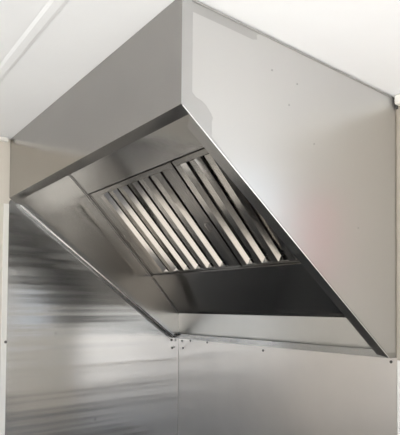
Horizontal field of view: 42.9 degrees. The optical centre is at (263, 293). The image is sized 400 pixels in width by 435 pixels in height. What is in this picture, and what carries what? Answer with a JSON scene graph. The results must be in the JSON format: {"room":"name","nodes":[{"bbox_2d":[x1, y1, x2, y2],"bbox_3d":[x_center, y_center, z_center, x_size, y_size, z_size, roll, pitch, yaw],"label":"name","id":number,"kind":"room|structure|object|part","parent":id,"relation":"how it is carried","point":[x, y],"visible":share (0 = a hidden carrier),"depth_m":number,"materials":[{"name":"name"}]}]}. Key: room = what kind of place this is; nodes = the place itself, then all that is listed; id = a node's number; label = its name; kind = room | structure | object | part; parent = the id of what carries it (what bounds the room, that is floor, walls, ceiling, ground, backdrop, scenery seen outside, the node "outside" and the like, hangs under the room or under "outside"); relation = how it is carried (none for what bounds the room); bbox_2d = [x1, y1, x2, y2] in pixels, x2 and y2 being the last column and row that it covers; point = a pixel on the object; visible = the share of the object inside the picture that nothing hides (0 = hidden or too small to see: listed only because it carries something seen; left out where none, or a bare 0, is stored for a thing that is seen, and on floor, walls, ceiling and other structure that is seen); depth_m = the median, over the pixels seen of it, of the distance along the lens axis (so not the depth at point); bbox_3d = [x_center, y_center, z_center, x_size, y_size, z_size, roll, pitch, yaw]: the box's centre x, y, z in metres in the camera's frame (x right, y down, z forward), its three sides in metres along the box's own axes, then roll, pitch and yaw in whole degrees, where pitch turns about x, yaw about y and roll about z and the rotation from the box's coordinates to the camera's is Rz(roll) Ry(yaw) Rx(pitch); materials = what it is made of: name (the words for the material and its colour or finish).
{"room":"commercial kitchen","nodes":[
{"label":"commercial kitchen","id":0,"kind":"room"},
{"bbox_2d":[0,139,178,375],"bbox_3d":[-1.633,0.413,2.134,3.100,2.350,0.096,2,-2,-42],"label":"wall","id":1,"kind":"structure","parent":0,"point":[4,147],"depth_m":2.42,"materials":[{"name":"white paint"}]},
{"bbox_2d":[0,136,8,142],"bbox_3d":[-1.951,-0.763,1.793,1.920,0.020,0.025,2,-2,-42],"label":"trim","id":2,"kind":"structure","parent":1,"relation":"attached to","point":[2,139],"depth_m":2.41,"materials":[{"name":"white plastic"}]},
{"bbox_2d":[0,202,178,434],"bbox_3d":[-0.887,0.576,2.727,0.992,2.023,0.007,2,-2,-42],"label":"sheet","id":3,"kind":"object","parent":1,"relation":"attached to","point":[77,358],"visible":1,"depth_m":2.63,"materials":[{"name":"silver metal"}]},
{"bbox_2d":[0,0,399,138],"bbox_3d":[-0.360,-0.822,0.746,3.100,0.059,3.900,2,-2,-42],"label":"ceiling","id":4,"kind":"structure","parent":0,"point":[360,39],"depth_m":1.50,"materials":[{"name":"white paint"}]},
{"bbox_2d":[0,0,68,81],"bbox_3d":[-0.170,-0.785,0.915,0.040,0.002,3.700,2,-2,-42],"label":"trim","id":5,"kind":"structure","parent":4,"relation":"attached to","point":[52,8],"depth_m":1.50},
{"bbox_2d":[396,106,399,359],"bbox_3d":[0.786,0.414,1.678,0.096,2.350,3.803,2,-2,-42],"label":"wall","id":6,"kind":"structure","parent":0,"point":[398,109],"depth_m":1.93,"materials":[{"name":"white paint"}]},
{"bbox_2d":[9,0,395,357],"bbox_3d":[-0.361,-0.252,2.179,0.966,1.005,1.540,2,-2,-42],"label":"extraction hood","id":7,"kind":"object","parent":6,"relation":"attached to","point":[309,144],"visible":0.97,"depth_m":1.77,"materials":[{"name":"metal"}]},
{"bbox_3d":[-0.872,-0.242,2.753,0.966,1.000,0.002,2,-2,-42],"label":"panel","id":8,"kind":"part","parent":7,"relation":"part of","materials":[{"name":"metal"}]},
{"bbox_3d":[-0.720,-0.621,1.869,0.002,0.287,1.532,2,-2,-42],"label":"panel","id":9,"kind":"part","parent":7,"relation":"part of","materials":[{"name":"metal"}]},
{"bbox_3d":[-0.420,-0.563,2.136,0.036,0.034,1.530,2,-2,-42],"label":"filter rail","id":10,"kind":"part","parent":7,"relation":"part of","materials":[{"name":"metal"}]},
{"bbox_2d":[89,160,241,274],"bbox_3d":[-0.508,-0.340,2.520,0.413,0.439,0.826,2,-2,-42],"label":"filter","id":11,"kind":"object","parent":7,"relation":"attached to","point":[102,198],"visible":0.9,"depth_m":2.46,"materials":[{"name":"metal"}]},
{"bbox_3d":[-0.241,-0.385,2.292,0.400,0.430,1.530,2,-2,-42],"label":"duct plate","id":12,"kind":"part","parent":7,"relation":"part of","materials":[{"name":"silver metal"}]},
{"bbox_3d":[-0.140,-0.120,2.376,0.029,0.038,1.530,2,-2,-42],"label":"filter rail","id":13,"kind":"part","parent":7,"relation":"part of","materials":[{"name":"metal"}]},
{"bbox_2d":[172,147,298,266],"bbox_3d":[0.003,-0.352,1.947,0.413,0.439,0.682,2,-2,-42],"label":"filter","id":14,"kind":"object","parent":7,"relation":"on","point":[236,196],"visible":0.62,"depth_m":2.08,"materials":[{"name":"metal"}]},
{"bbox_3d":[-0.002,-0.239,2.501,0.002,0.990,1.532,2,-2,-42],"label":"panel","id":15,"kind":"part","parent":7,"relation":"part of","materials":[{"name":"metal"}]},
{"bbox_3d":[0.149,-0.266,1.608,0.966,1.000,0.002,2,-2,-42],"label":"panel","id":16,"kind":"part","parent":7,"relation":"part of","materials":[{"name":"metal"}]},
{"bbox_2d":[178,339,396,434],"bbox_3d":[-0.006,0.921,2.473,0.007,1.329,1.538,2,-2,-42],"label":"sheet","id":17,"kind":"object","parent":6,"relation":"attached to","point":[224,388],"visible":0.97,"depth_m":2.39,"materials":[{"name":"metal"}]},
{"bbox_2d":[395,94,399,105],"bbox_3d":[1.227,-0.755,1.123,0.033,0.035,2.150,2,-2,-42],"label":"trim","id":18,"kind":"structure","parent":6,"relation":"attached to","point":[397,97],"depth_m":1.91,"materials":[{"name":"white plastic"}]},
{"bbox_2d":[397,360,399,434],"bbox_3d":[0.514,0.914,1.888,0.007,1.320,0.018,2,-2,-42],"label":"strip","id":19,"kind":"object","parent":6,"relation":"attached to","point":[398,361],"visible":1,"depth_m":1.90,"materials":[{"name":"white plastic"}]}
]}

